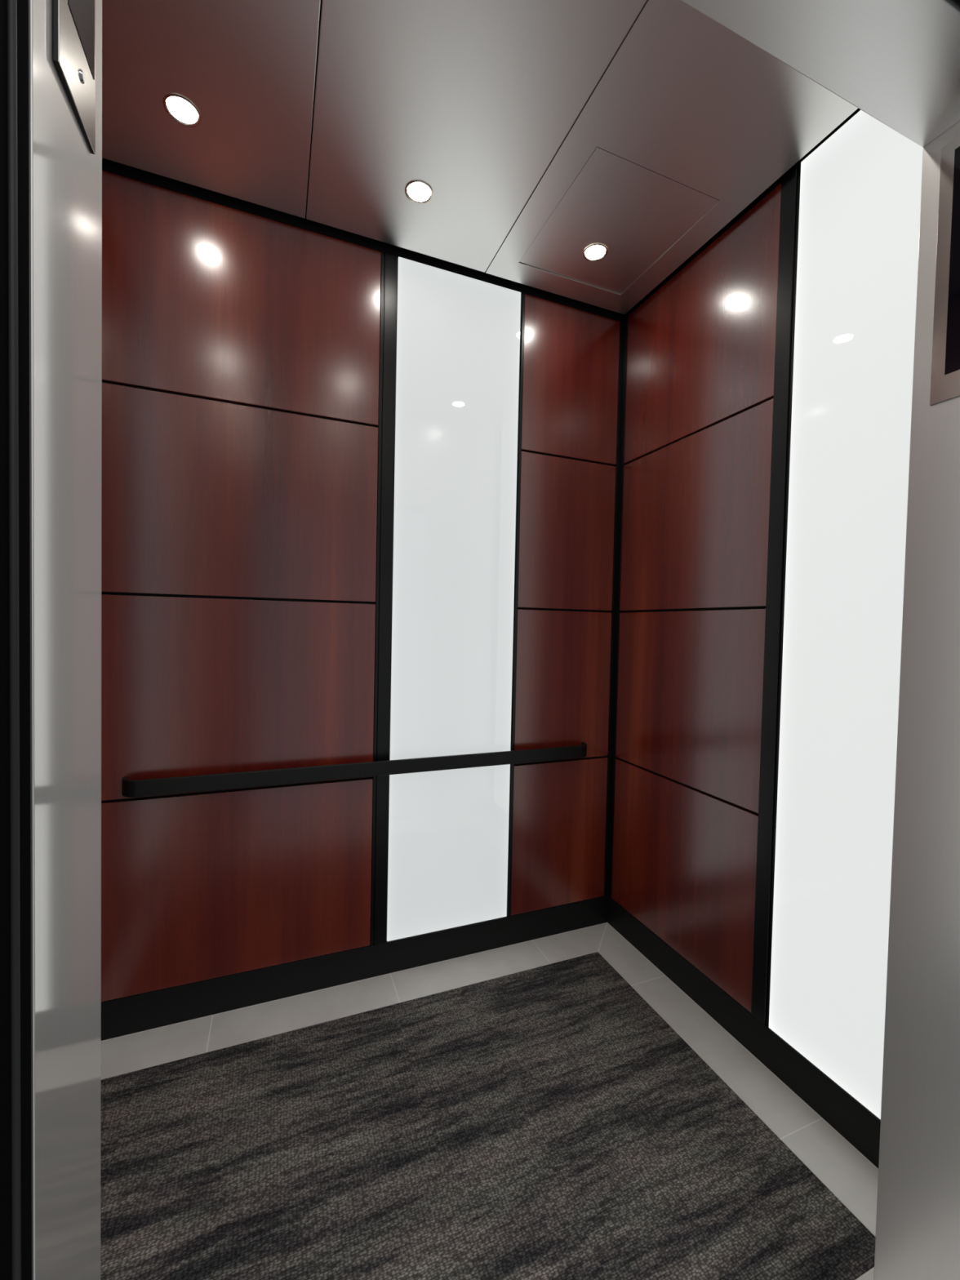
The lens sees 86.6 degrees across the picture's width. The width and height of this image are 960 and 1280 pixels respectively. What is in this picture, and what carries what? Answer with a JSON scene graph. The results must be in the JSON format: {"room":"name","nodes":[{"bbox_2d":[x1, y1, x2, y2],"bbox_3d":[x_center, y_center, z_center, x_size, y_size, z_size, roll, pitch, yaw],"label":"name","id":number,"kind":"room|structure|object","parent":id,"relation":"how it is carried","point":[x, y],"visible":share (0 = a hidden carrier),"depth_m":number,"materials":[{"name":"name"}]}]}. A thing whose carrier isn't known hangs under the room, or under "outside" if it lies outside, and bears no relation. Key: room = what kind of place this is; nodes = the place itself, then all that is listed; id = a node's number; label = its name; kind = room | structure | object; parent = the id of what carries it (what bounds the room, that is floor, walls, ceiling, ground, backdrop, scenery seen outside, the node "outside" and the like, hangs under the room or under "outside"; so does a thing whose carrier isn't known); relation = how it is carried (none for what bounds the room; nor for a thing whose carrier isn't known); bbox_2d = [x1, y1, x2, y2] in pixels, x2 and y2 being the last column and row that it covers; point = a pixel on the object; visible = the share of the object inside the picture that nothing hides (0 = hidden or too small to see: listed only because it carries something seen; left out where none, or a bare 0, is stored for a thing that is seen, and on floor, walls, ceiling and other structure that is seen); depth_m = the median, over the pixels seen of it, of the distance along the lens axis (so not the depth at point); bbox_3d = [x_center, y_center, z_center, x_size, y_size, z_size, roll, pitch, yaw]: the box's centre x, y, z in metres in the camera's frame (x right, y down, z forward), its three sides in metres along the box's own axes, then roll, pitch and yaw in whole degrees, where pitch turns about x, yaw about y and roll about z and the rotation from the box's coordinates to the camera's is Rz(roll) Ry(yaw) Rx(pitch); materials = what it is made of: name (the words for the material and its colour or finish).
{"room":"elevator interior","nodes":[
{"label":"elevator interior","id":0,"kind":"room"},
{"bbox_2d":[102,0,320,218],"bbox_3d":[-0.635,-1.402,0.976,0.633,0.015,1.327,1,2,-22],"label":"ceiling panel","id":1,"kind":"object","parent":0,"point":[248,67],"visible":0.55,"depth_m":1.30,"materials":[{"name":"metal"}]},
{"bbox_2d":[163,93,201,127],"bbox_3d":[-0.791,-1.407,1.355,0.088,0.003,0.088,1,2,-22],"label":"recessed light","id":2,"kind":"object","parent":1,"relation":"attached to","point":[177,106],"visible":1,"depth_m":1.35,"materials":[{"name":"white glass"}]},
{"bbox_2d":[306,0,321,200],"bbox_3d":[-0.021,-1.499,1.196,2.080,0.040,1.528,1,2,-22],"label":"ceiling","id":3,"kind":"structure","parent":0,"point":[321,0],"depth_m":1.38,"materials":[{"name":"black"}]},
{"bbox_2d":[101,200,614,944],"bbox_3d":[-0.326,-0.135,1.926,2.060,2.800,0.040,1,2,-22],"label":"wall","id":4,"kind":"structure","parent":0,"point":[107,382],"depth_m":1.75,"materials":[{"name":"black"}]},
{"bbox_2d":[101,777,373,1001],"bbox_3d":[-0.821,0.823,1.734,0.894,0.626,0.011,1,2,-22],"label":"wood panel","id":5,"kind":"object","parent":4,"relation":"attached to","point":[201,886],"visible":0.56,"depth_m":1.72,"materials":[{"name":"brown wood"}]},
{"bbox_2d":[101,594,375,800],"bbox_3d":[-0.807,0.183,1.717,0.894,0.637,0.011,1,2,-22],"label":"wood panel","id":6,"kind":"object","parent":4,"relation":"attached to","point":[190,686],"visible":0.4,"depth_m":1.70,"materials":[{"name":"brown wood"}]},
{"bbox_2d":[101,382,377,601],"bbox_3d":[-0.793,-0.461,1.700,0.894,0.632,0.011,1,2,-22],"label":"wood panel","id":7,"kind":"object","parent":4,"relation":"attached to","point":[204,497],"visible":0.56,"depth_m":1.68,"materials":[{"name":"brown wood"}]},
{"bbox_2d":[102,170,381,426],"bbox_3d":[-0.780,-1.094,1.683,0.894,0.618,0.011,1,2,-22],"label":"wood panel","id":8,"kind":"object","parent":4,"relation":"attached to","point":[202,298],"visible":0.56,"depth_m":1.67,"materials":[{"name":"brown wood"}]},
{"bbox_2d":[121,742,586,797],"bbox_3d":[-0.322,0.464,1.882,1.692,0.052,0.060,1,2,-22],"label":"handrail","id":9,"kind":"object","parent":4,"relation":"attached to","point":[202,783],"visible":1,"depth_m":1.78,"materials":[{"name":"black metal"}]},
{"bbox_2d":[101,895,608,1040],"bbox_3d":[-0.345,1.204,1.938,1.980,0.122,0.013,1,2,-22],"label":"baseboard","id":10,"kind":"structure","parent":4,"relation":"attached to","point":[125,1015],"depth_m":1.85,"materials":[{"name":"black metal"}]},
{"bbox_2d":[102,158,620,321],"bbox_3d":[-0.299,-1.447,1.864,1.959,0.092,0.009,1,2,-22],"label":"trim","id":11,"kind":"structure","parent":4,"relation":"attached to","point":[108,166],"depth_m":1.77,"materials":[{"name":"black metal"}]},
{"bbox_2d":[370,251,398,946],"bbox_3d":[-0.355,-0.129,1.885,0.062,2.542,0.016,1,2,-22],"label":"trim","id":12,"kind":"structure","parent":4,"relation":"attached to","point":[389,262],"depth_m":1.88,"materials":[{"name":"black metal"}]},
{"bbox_2d":[386,256,520,941],"bbox_3d":[-0.095,-0.127,1.990,0.497,2.542,0.010,1,2,-22],"label":"light panel","id":13,"kind":"object","parent":4,"relation":"attached to","point":[458,335],"visible":1,"depth_m":1.98,"materials":[{"name":"white glass"}]},
{"bbox_2d":[506,292,524,916],"bbox_3d":[0.144,-0.124,2.084,0.016,2.542,0.015,1,2,-22],"label":"trim","id":14,"kind":"structure","parent":4,"relation":"attached to","point":[522,295],"depth_m":2.08,"materials":[{"name":"black metal"}]},
{"bbox_2d":[511,757,607,915],"bbox_3d":[0.347,0.836,2.200,0.462,0.626,0.011,1,2,-22],"label":"wood panel","id":15,"kind":"object","parent":4,"relation":"attached to","point":[559,812],"visible":1,"depth_m":2.19,"materials":[{"name":"brown wood"}]},
{"bbox_2d":[514,608,611,764],"bbox_3d":[0.360,0.195,2.183,0.462,0.637,0.011,1,2,-22],"label":"wood panel","id":16,"kind":"object","parent":4,"relation":"attached to","point":[563,658],"visible":0.78,"depth_m":2.17,"materials":[{"name":"brown wood"}]},
{"bbox_2d":[517,451,615,610],"bbox_3d":[0.374,-0.448,2.166,0.462,0.632,0.011,1,2,-22],"label":"wood panel","id":17,"kind":"object","parent":4,"relation":"attached to","point":[567,505],"visible":1,"depth_m":2.16,"materials":[{"name":"brown wood"}]},
{"bbox_2d":[521,293,620,465],"bbox_3d":[0.388,-1.082,2.149,0.462,0.618,0.011,1,2,-22],"label":"wood panel","id":18,"kind":"object","parent":4,"relation":"attached to","point":[571,356],"visible":1,"depth_m":2.14,"materials":[{"name":"brown wood"}]},
{"bbox_2d":[604,310,630,897],"bbox_3d":[0.604,-0.161,2.255,0.033,2.626,0.036,1,2,-22],"label":"trim","id":19,"kind":"structure","parent":4,"relation":"attached to","point":[615,611],"depth_m":2.25,"materials":[{"name":"black metal"}]},
{"bbox_2d":[306,0,646,272],"bbox_3d":[-0.037,-1.396,1.215,0.648,0.015,1.327,1,2,-22],"label":"ceiling panel","id":20,"kind":"object","parent":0,"point":[473,101],"visible":1,"depth_m":1.33,"materials":[{"name":"metal"}]},
{"bbox_2d":[404,179,433,204],"bbox_3d":[-0.191,-1.400,1.594,0.088,0.003,0.088,1,2,-22],"label":"recessed light","id":21,"kind":"object","parent":20,"relation":"attached to","point":[420,193],"visible":1,"depth_m":1.59,"materials":[{"name":"white glass"}]},
{"bbox_2d":[101,922,878,1279],"bbox_3d":[-0.079,1.319,1.269,2.080,0.059,1.534,1,2,-22],"label":"floor","id":22,"kind":"structure","parent":0,"point":[606,923],"depth_m":1.72,"materials":[{"name":"tile"}]},
{"bbox_2d":[100,951,875,1279],"bbox_3d":[-0.119,1.289,1.268,1.723,0.007,1.073,1,2,-22],"label":"carpet","id":23,"kind":"object","parent":22,"relation":"on","point":[547,1122],"visible":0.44,"depth_m":1.26,"materials":[{"name":"grey carpet"}]},
{"bbox_2d":[101,923,878,1279],"bbox_3d":[-0.092,1.290,1.302,1.970,0.004,1.353,1,2,-22],"label":"floor border","id":24,"kind":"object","parent":22,"relation":"on","point":[852,1179],"depth_m":1.67,"materials":[{"name":"ceramic"}]},
{"bbox_2d":[28,0,959,1279],"bbox_3d":[0.212,-0.087,0.577,2.084,2.800,0.126,1,2,-22],"label":"wall","id":25,"kind":"structure","parent":0,"point":[65,178],"depth_m":0.63,"materials":[{"name":"metal"}]},
{"bbox_2d":[0,0,31,1279],"bbox_3d":[-0.672,0.251,0.142,0.862,2.099,0.046,1,2,-22],"label":"door","id":26,"kind":"structure","parent":25,"relation":"in","point":[15,1144],"depth_m":0.29,"materials":[{"name":"black"}]},
{"bbox_2d":[53,0,95,154],"bbox_3d":[-0.286,-0.579,0.362,0.005,0.396,0.072,1,2,-22],"label":"control panel","id":27,"kind":"object","parent":25,"relation":"attached to","point":[74,20],"visible":1,"depth_m":0.37,"materials":[{"name":"silver metal"}]},
{"bbox_2d":[929,135,959,405],"bbox_3d":[0.730,-0.568,0.767,0.005,0.396,0.072,1,2,-22],"label":"display screen","id":28,"kind":"object","parent":25,"relation":"attached to","point":[945,361],"visible":1,"depth_m":0.79,"materials":[{"name":"silver metal"}]},
{"bbox_2d":[485,0,857,314],"bbox_3d":[0.568,-1.389,1.457,0.647,0.015,1.327,1,2,-22],"label":"ceiling panel","id":29,"kind":"object","parent":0,"point":[683,98],"visible":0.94,"depth_m":1.37,"materials":[{"name":"metal"}]},
{"bbox_2d":[519,146,719,293],"bbox_3d":[0.450,-1.400,1.748,0.455,0.014,0.495,1,2,-22],"label":"access hatch","id":30,"kind":"object","parent":29,"relation":"attached to","point":[637,211],"visible":0.91,"depth_m":1.69,"materials":[{"name":"metal"}]},
{"bbox_2d":[582,243,608,261],"bbox_3d":[0.415,-1.396,1.836,0.088,0.003,0.088,1,2,-22],"label":"recessed light","id":31,"kind":"object","parent":30,"relation":"attached to","point":[594,253],"visible":1,"depth_m":1.83,"materials":[{"name":"white glass"}]},
{"bbox_2d":[617,108,861,814],"bbox_3d":[0.906,-0.100,1.595,0.040,2.800,1.490,1,2,-22],"label":"wall","id":32,"kind":"structure","parent":0,"point":[775,184],"depth_m":1.77,"materials":[{"name":"black"}]},
{"bbox_2d":[611,758,758,1013],"bbox_3d":[0.733,0.851,1.933,0.011,0.626,0.722,1,2,-22],"label":"wood panel","id":33,"kind":"object","parent":32,"relation":"attached to","point":[684,861],"visible":1,"depth_m":1.85,"materials":[{"name":"brown wood"}]},
{"bbox_2d":[615,608,765,813],"bbox_3d":[0.746,0.211,1.915,0.011,0.637,0.722,1,2,-22],"label":"wood panel","id":34,"kind":"object","parent":32,"relation":"attached to","point":[691,682],"visible":1,"depth_m":1.83,"materials":[{"name":"brown wood"}]},
{"bbox_2d":[619,399,773,610],"bbox_3d":[0.760,-0.433,1.898,0.011,0.632,0.722,1,2,-22],"label":"wood panel","id":35,"kind":"object","parent":32,"relation":"attached to","point":[696,507],"visible":1,"depth_m":1.81,"materials":[{"name":"brown wood"}]},
{"bbox_2d":[623,182,781,463],"bbox_3d":[0.773,-1.075,1.881,0.011,0.634,0.722,1,2,-22],"label":"wood panel","id":36,"kind":"object","parent":32,"relation":"attached to","point":[701,348],"visible":1,"depth_m":1.79,"materials":[{"name":"brown wood"}]},
{"bbox_2d":[607,896,880,1168],"bbox_3d":[0.833,1.237,1.671,0.013,0.122,1.357,1,2,-22],"label":"baseboard","id":37,"kind":"structure","parent":32,"relation":"attached to","point":[859,1126],"depth_m":1.56,"materials":[{"name":"black metal"}]},
{"bbox_2d":[751,156,803,1026],"bbox_3d":[0.898,-0.135,1.542,0.015,2.626,0.059,1,2,-22],"label":"trim","id":38,"kind":"structure","parent":32,"relation":"attached to","point":[790,180],"depth_m":1.54,"materials":[{"name":"black metal"}]},
{"bbox_2d":[768,110,923,1119],"bbox_3d":[1.000,-0.097,1.286,0.010,2.566,0.493,1,2,-22],"label":"light panel","id":39,"kind":"object","parent":32,"relation":"attached to","point":[860,203],"visible":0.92,"depth_m":1.35,"materials":[{"name":"white glass"}]}
]}

